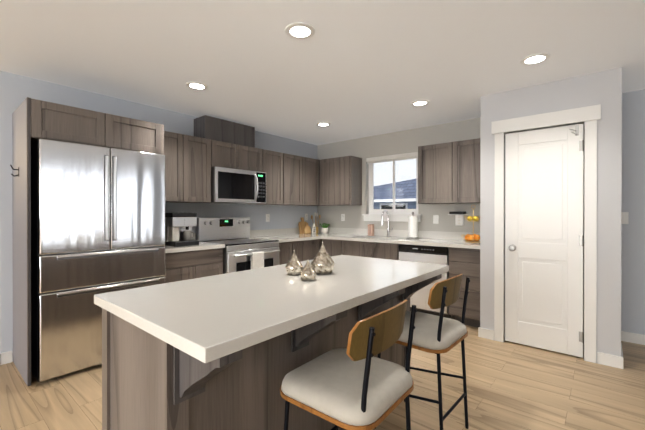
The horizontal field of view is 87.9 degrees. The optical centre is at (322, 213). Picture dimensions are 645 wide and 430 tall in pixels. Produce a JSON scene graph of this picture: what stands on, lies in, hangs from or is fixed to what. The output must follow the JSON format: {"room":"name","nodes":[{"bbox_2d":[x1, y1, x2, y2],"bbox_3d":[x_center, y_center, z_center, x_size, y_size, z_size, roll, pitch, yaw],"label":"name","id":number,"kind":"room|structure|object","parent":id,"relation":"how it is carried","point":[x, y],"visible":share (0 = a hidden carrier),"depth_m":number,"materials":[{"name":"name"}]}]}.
{"room":"kitchen","nodes":[
{"label":"kitchen","id":0,"kind":"room"},
{"bbox_2d":[0,71,316,361],"bbox_3d":[-1.435,0.029,4.361,0.140,2.440,4.020,0,0,40],"label":"wall","id":1,"kind":"structure","parent":0,"point":[16,91],"depth_m":3.29,"materials":[{"name":"grey paint"}]},
{"bbox_2d":[0,352,5,364],"bbox_3d":[-4.276,1.202,4.128,4.214,0.095,0.030,0,0,40],"label":"baseboard","id":2,"kind":"structure","parent":1,"relation":"attached to","point":[2,355],"depth_m":2.78,"materials":[{"name":"white paint"}]},
{"bbox_2d":[164,131,210,202],"bbox_3d":[-1.643,-0.499,3.750,0.323,0.740,0.685,0,0,40],"label":"upper cabinet","id":3,"kind":"object","parent":1,"relation":"attached to","point":[187,168],"visible":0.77,"depth_m":3.68,"materials":[{"name":"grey wood"}]},
{"bbox_2d":[194,115,254,147],"bbox_3d":[-1.239,-1.014,4.279,0.258,0.284,0.730,0,0,40],"label":"vent box","id":4,"kind":"object","parent":1,"relation":"attached to","point":[212,128],"visible":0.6,"depth_m":4.12,"materials":[{"name":"brown wood"}]},
{"bbox_2d":[211,140,262,171],"bbox_3d":[-1.173,-0.711,4.308,0.323,0.320,0.767,0,0,40],"label":"upper cabinet","id":5,"kind":"object","parent":1,"relation":"attached to","point":[230,155],"visible":0.81,"depth_m":4.17,"materials":[{"name":"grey wood"}]},
{"bbox_2d":[210,167,265,203],"bbox_3d":[-1.122,-0.342,4.266,0.457,0.411,0.763,0,0,40],"label":"microwave","id":6,"kind":"object","parent":1,"relation":"attached to","point":[234,186],"visible":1,"depth_m":4.10,"materials":[{"name":"silver metal"}]},
{"bbox_2d":[266,214,269,221],"bbox_3d":[-0.815,0.062,4.983,0.007,0.115,0.072,0,0,40],"label":"electrical outlet","id":7,"kind":"object","parent":1,"relation":"attached to","point":[267,217],"visible":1,"depth_m":4.98,"materials":[{"name":"white plastic"}]},
{"bbox_2d":[254,149,282,204],"bbox_3d":[-0.803,-0.502,4.749,0.323,0.740,0.375,0,0,40],"label":"upper cabinet","id":8,"kind":"object","parent":1,"relation":"attached to","point":[273,165],"visible":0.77,"depth_m":4.66,"materials":[{"name":"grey wood"}]},
{"bbox_2d":[283,153,318,205],"bbox_3d":[-0.430,-0.503,5.193,0.323,0.740,0.777,0,0,40],"label":"upper cabinet","id":9,"kind":"object","parent":1,"relation":"attached to","point":[300,180],"visible":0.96,"depth_m":5.06,"materials":[{"name":"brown wood"}]},
{"bbox_2d":[0,325,644,429],"bbox_3d":[-1.593,1.289,1.115,12.480,0.060,9.480,0,0,40],"label":"floor","id":10,"kind":"structure","parent":0,"point":[513,386],"depth_m":2.33,"materials":[{"name":"brown wood"}]},
{"bbox_2d":[12,97,163,385],"bbox_3d":[-2.065,0.203,3.008,0.633,2.100,0.989,0,0,40],"label":"surround","id":11,"kind":"object","parent":10,"relation":"on","point":[34,120],"visible":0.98,"depth_m":2.63,"materials":[{"name":"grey wood"}]},
{"bbox_2d":[31,139,165,381],"bbox_3d":[-2.005,0.347,2.978,0.708,1.812,0.910,0,0,40],"label":"refrigerator","id":12,"kind":"object","parent":10,"relation":"on","point":[97,219],"visible":0.9,"depth_m":2.62,"materials":[{"name":"silver metal"}]},
{"bbox_2d":[164,248,222,282],"bbox_3d":[-1.543,0.814,3.654,0.603,0.874,0.661,0,0,40],"label":"base cabinet","id":13,"kind":"object","parent":10,"relation":"on","point":[185,265],"visible":0.27,"depth_m":3.44,"materials":[{"name":"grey wood"}]},
{"bbox_2d":[164,233,224,252],"bbox_3d":[-1.532,0.306,3.643,0.633,0.140,0.661,0,0,40],"label":"countertop","id":14,"kind":"structure","parent":13,"relation":"on","point":[202,245],"depth_m":3.46,"materials":[{"name":"white stone"}]},
{"bbox_2d":[165,212,198,246],"bbox_3d":[-1.565,0.161,3.616,0.420,0.349,0.270,0,0,40],"label":"coffee machine","id":15,"kind":"object","parent":14,"relation":"on","point":[177,224],"visible":0.79,"depth_m":3.48,"materials":[{"name":"black plastic"}]},
{"bbox_2d":[183,231,193,240],"bbox_3d":[-1.433,0.234,3.587,0.080,0.104,0.117,0,0,40],"label":"coffee mug","id":16,"kind":"object","parent":15,"relation":"on","point":[187,236],"visible":1,"depth_m":3.54,"materials":[{"name":"grey ceramic"}]},
{"bbox_2d":[196,217,279,273],"bbox_3d":[-1.017,0.650,4.150,0.734,1.200,0.770,0,0,40],"label":"range","id":17,"kind":"object","parent":10,"relation":"on","point":[242,250],"visible":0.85,"depth_m":4.09,"materials":[{"name":"silver metal"}]},
{"bbox_2d":[251,251,263,268],"bbox_3d":[-0.761,0.598,3.914,0.039,0.304,0.170,0,0,40],"label":"dish towel","id":18,"kind":"object","parent":17,"relation":"hanging from","point":[257,258],"depth_m":3.89,"materials":[{"name":"beige fabric"}]},
{"bbox_2d":[101,275,441,429],"bbox_3d":[-0.079,0.820,1.815,0.847,0.874,1.708,0,0,40],"label":"kitchen island","id":19,"kind":"object","parent":10,"relation":"on","point":[147,384],"depth_m":1.29,"materials":[{"name":"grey wood"}]},
{"bbox_2d":[94,255,448,366],"bbox_3d":[-0.068,0.361,1.812,0.876,0.040,1.764,0,0,40],"label":"island countertop","id":20,"kind":"structure","parent":19,"relation":"on","point":[208,319],"depth_m":1.33,"materials":[{"name":"white stone"}]},
{"bbox_2d":[285,250,303,274],"bbox_3d":[-0.159,0.271,1.885,0.104,0.140,0.104,0,0,40],"label":"vase","id":21,"kind":"object","parent":20,"relation":"on","point":[294,266],"visible":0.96,"depth_m":1.85,"materials":[{"name":"silver glass"}]},
{"bbox_2d":[300,260,316,280],"bbox_3d":[-0.074,0.287,1.730,0.088,0.108,0.088,0,0,40],"label":"vase","id":22,"kind":"object","parent":20,"relation":"on","point":[308,273],"visible":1,"depth_m":1.70,"materials":[{"name":"silver glass"}]},
{"bbox_2d":[311,241,333,273],"bbox_3d":[0.001,0.248,1.921,0.136,0.185,0.136,0,0,40],"label":"vase","id":23,"kind":"object","parent":20,"relation":"on","point":[322,262],"visible":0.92,"depth_m":1.88,"materials":[{"name":"silver glass"}]},
{"bbox_2d":[278,241,297,264],"bbox_3d":[-0.713,0.811,4.642,0.604,0.874,0.365,0,0,40],"label":"base cabinet","id":24,"kind":"object","parent":10,"relation":"on","point":[286,249],"depth_m":4.46,"materials":[{"name":"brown wood"}]},
{"bbox_2d":[298,239,321,260],"bbox_3d":[-0.473,0.811,4.927,0.604,0.874,0.633,0,0,40],"label":"base cabinet","id":25,"kind":"object","parent":10,"relation":"on","point":[305,250],"depth_m":4.80,"materials":[{"name":"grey wood"}]},
{"bbox_2d":[250,228,320,242],"bbox_3d":[-0.539,0.302,4.825,0.633,0.140,0.873,0,0,40],"label":"countertop","id":26,"kind":"structure","parent":25,"relation":"on","point":[286,234],"depth_m":4.88,"materials":[{"name":"white stone"}]},
{"bbox_2d":[298,217,310,233],"bbox_3d":[-0.296,0.196,5.491,0.087,0.269,0.235,0,0,40],"label":"cutting boards","id":27,"kind":"object","parent":26,"relation":"on","point":[304,228],"visible":1,"depth_m":5.47,"materials":[{"name":"brown wood"}]},
{"bbox_2d":[310,210,479,248],"bbox_3d":[0.804,0.258,4.684,2.870,0.621,0.641,0,0,40],"label":"countertop","id":28,"kind":"structure","parent":25,"relation":"on","point":[440,238],"depth_m":4.54,"materials":[{"name":"white stone"}]},
{"bbox_2d":[312,223,315,233],"bbox_3d":[-0.143,0.243,5.532,0.023,0.175,0.094,0,0,28],"label":"bottle","id":29,"kind":"object","parent":28,"relation":"on","point":[313,229],"visible":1,"depth_m":5.53,"materials":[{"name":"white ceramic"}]},
{"bbox_2d":[311,212,320,232],"bbox_3d":[-0.110,0.152,5.677,0.157,0.356,0.154,0,0,40],"label":"utensil crock","id":30,"kind":"object","parent":28,"relation":"on","point":[315,214],"visible":0.85,"depth_m":5.64,"materials":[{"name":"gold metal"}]},
{"bbox_2d":[320,223,329,233],"bbox_3d":[0.047,0.244,5.588,0.173,0.172,0.154,0,0,40],"label":"plant pot","id":31,"kind":"object","parent":28,"relation":"on","point":[324,230],"visible":1,"depth_m":5.55,"materials":[{"name":"white ceramic"}]},
{"bbox_2d":[367,224,373,235],"bbox_3d":[0.717,0.244,5.003,0.080,0.175,0.100,0,0,40],"label":"soap dispenser","id":32,"kind":"object","parent":28,"relation":"on","point":[370,229],"visible":1,"depth_m":4.98,"materials":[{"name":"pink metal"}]},
{"bbox_2d":[381,210,392,236],"bbox_3d":[0.926,0.140,4.788,0.107,0.386,0.212,0,0,40],"label":"faucet","id":33,"kind":"object","parent":28,"relation":"on","point":[388,232],"depth_m":4.85,"materials":[{"name":"silver metal"}]},
{"bbox_2d":[406,212,419,238],"bbox_3d":[1.204,0.154,4.456,0.176,0.359,0.176,0,0,40],"label":"paper towel holder","id":34,"kind":"object","parent":28,"relation":"on","point":[412,227],"visible":1,"depth_m":4.40,"materials":[{"name":"white paper"}]},
{"bbox_2d":[461,205,479,242],"bbox_3d":[1.774,0.114,3.937,0.274,0.438,0.274,0,0,40],"label":"fruit basket","id":35,"kind":"object","parent":28,"relation":"on","point":[474,238],"visible":0.9,"depth_m":3.91,"materials":[{"name":"gold metal"}]},
{"bbox_2d":[322,239,341,256],"bbox_3d":[0.321,0.810,5.117,0.356,0.874,0.603,0,0,40],"label":"base cabinet","id":36,"kind":"object","parent":10,"relation":"on","point":[332,247],"visible":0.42,"depth_m":4.87,"materials":[{"name":"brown wood"}]},
{"bbox_2d":[280,300,416,429],"bbox_3d":[0.106,0.802,1.357,0.444,0.914,0.451,0,0,40],"label":"stool","id":37,"kind":"object","parent":10,"relation":"on","point":[356,384],"visible":1,"depth_m":1.23,"materials":[{"name":"white fabric"}]},
{"bbox_2d":[341,240,398,259],"bbox_3d":[0.801,0.811,4.714,0.888,0.874,0.603,0,0,40],"label":"base cabinet","id":38,"kind":"object","parent":10,"relation":"on","point":[390,251],"visible":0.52,"depth_m":4.45,"materials":[{"name":"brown wood"}]},
{"bbox_2d":[374,274,469,429],"bbox_3d":[0.582,0.800,1.963,0.446,0.914,0.453,0,0,40],"label":"stool","id":39,"kind":"object","parent":10,"relation":"on","point":[437,335],"visible":0.79,"depth_m":1.80,"materials":[{"name":"white fabric"}]},
{"bbox_2d":[399,244,450,318],"bbox_3d":[1.369,0.813,4.213,0.604,0.873,0.582,0,0,40],"label":"dishwasher","id":40,"kind":"object","parent":10,"relation":"on","point":[426,254],"visible":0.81,"depth_m":3.97,"materials":[{"name":"silver metal"}]},
{"bbox_2d":[448,247,479,326],"bbox_3d":[1.768,0.814,3.901,0.386,0.874,0.603,0,0,40],"label":"drawers","id":41,"kind":"object","parent":10,"relation":"on","point":[465,262],"visible":0.35,"depth_m":3.67,"materials":[{"name":"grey wood"}]},
{"bbox_2d":[0,0,644,144],"bbox_3d":[-1.593,-1.221,1.107,12.480,0.080,9.480,0,0,40],"label":"ceiling","id":42,"kind":"structure","parent":0,"point":[351,69],"depth_m":2.48,"materials":[{"name":"white paint"}]},
{"bbox_2d":[186,81,207,89],"bbox_3d":[-1.162,-1.181,3.097,0.194,0.011,0.194,0,0,40],"label":"recessed light","id":43,"kind":"object","parent":42,"relation":"in","point":[197,85],"visible":0.98,"depth_m":3.08,"materials":[{"name":"white paint"}]},
{"bbox_2d":[285,22,314,38],"bbox_3d":[-0.144,-1.178,2.163,0.194,0.011,0.194,0,0,40],"label":"recessed light","id":44,"kind":"object","parent":42,"relation":"in","point":[298,30],"visible":1,"depth_m":2.15,"materials":[{"name":"white paint"}]},
{"bbox_2d":[316,122,330,126],"bbox_3d":[0.012,-1.185,4.448,0.194,0.011,0.194,0,0,40],"label":"recessed light","id":45,"kind":"object","parent":42,"relation":"in","point":[323,124],"visible":0.98,"depth_m":4.45,"materials":[{"name":"white paint"}]},
{"bbox_2d":[411,100,429,105],"bbox_3d":[1.046,-1.182,3.579,0.194,0.011,0.194,0,0,40],"label":"recessed light","id":46,"kind":"object","parent":42,"relation":"in","point":[419,102],"visible":0.98,"depth_m":3.56,"materials":[{"name":"white paint"}]},
{"bbox_2d":[520,53,549,64],"bbox_3d":[1.624,-1.179,2.558,0.194,0.011,0.194,0,0,40],"label":"recessed light","id":47,"kind":"object","parent":42,"relation":"in","point":[536,58],"visible":1,"depth_m":2.55,"materials":[{"name":"white paint"}]},
{"bbox_2d":[317,89,644,334],"bbox_3d":[3.019,0.032,3.335,8.280,2.440,0.140,0,0,40],"label":"wall","id":48,"kind":"structure","parent":0,"point":[632,231],"depth_m":4.19,"materials":[{"name":"grey paint"}]},
{"bbox_2d":[314,156,361,205],"bbox_3d":[0.163,-0.504,5.428,0.928,0.740,0.323,0,0,40],"label":"upper cabinet","id":49,"kind":"object","parent":48,"relation":"attached to","point":[340,181],"visible":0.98,"depth_m":5.17,"materials":[{"name":"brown wood"}]},
{"bbox_2d":[362,152,421,221],"bbox_3d":[1.036,-0.378,4.968,0.960,0.980,0.160,0,0,40],"label":"window unit","id":50,"kind":"structure","parent":48,"relation":"in","point":[371,161],"depth_m":4.98,"materials":[{"name":"white plastic"}]},
{"bbox_2d":[433,215,438,223],"bbox_3d":[1.523,0.077,4.495,0.072,0.115,0.008,0,0,40],"label":"light switch","id":51,"kind":"object","parent":48,"relation":"attached to","point":[435,219],"visible":1,"depth_m":4.49,"materials":[{"name":"white plastic"}]},
{"bbox_2d":[418,138,479,203],"bbox_3d":[1.670,-0.500,4.163,0.877,0.740,0.323,0,0,40],"label":"upper cabinet","id":52,"kind":"object","parent":48,"relation":"attached to","point":[448,172],"visible":0.81,"depth_m":4.06,"materials":[{"name":"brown wood"}]},
{"bbox_2d":[448,212,467,225],"bbox_3d":[1.728,0.064,4.266,0.225,0.182,0.094,0,0,40],"label":"outlet","id":53,"kind":"object","parent":48,"relation":"attached to","point":[459,218],"visible":0.98,"depth_m":4.26,"materials":[{"name":"white"}]},
{"bbox_2d":[621,212,628,223],"bbox_3d":[2.960,0.042,3.288,0.072,0.115,0.008,0,0,40],"label":"light switch","id":54,"kind":"object","parent":48,"relation":"attached to","point":[624,217],"visible":0.73,"depth_m":3.28,"materials":[{"name":"white plastic"}]},
{"bbox_2d":[621,331,644,344],"bbox_3d":[4.480,1.209,2.010,4.055,0.095,0.014,0,0,40],"label":"baseboard","id":55,"kind":"structure","parent":48,"relation":"attached to","point":[630,337],"depth_m":3.24,"materials":[{"name":"white paint"}]},
{"bbox_2d":[480,67,621,362],"bbox_3d":[2.268,0.032,3.359,1.070,2.440,0.790,0,0,40],"label":"wall","id":56,"kind":"structure","parent":0,"point":[603,89],"depth_m":2.81,"materials":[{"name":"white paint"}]},
{"bbox_2d":[505,123,583,357],"bbox_3d":[2.005,0.230,3.062,0.607,2.022,0.100,0,0,40],"label":"pantry door","id":57,"kind":"structure","parent":56,"relation":"in","point":[544,233],"depth_m":3.06,"materials":[{"name":"white paint"}]},
{"bbox_2d":[491,104,600,362],"bbox_3d":[2.029,0.173,3.090,0.830,2.160,0.130,0,0,40],"label":"door frame","id":58,"kind":"structure","parent":56,"relation":"attached to","point":[589,116],"depth_m":2.86,"materials":[{"name":"white paint"}]},
{"bbox_2d":[618,332,622,368],"bbox_3d":[2.674,1.206,3.003,0.014,0.095,0.790,0,0,40],"label":"baseboard","id":59,"kind":"structure","parent":56,"relation":"attached to","point":[620,358],"depth_m":2.71,"materials":[{"name":"white paint"}]},
{"label":"outside","id":60,"kind":"structure","parent":0,"visible":0},
{"bbox_2d":[374,179,415,208],"bbox_3d":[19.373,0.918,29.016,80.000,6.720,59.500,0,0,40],"label":"house","id":61,"kind":"structure","parent":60,"point":[383,196],"depth_m":14.23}
]}

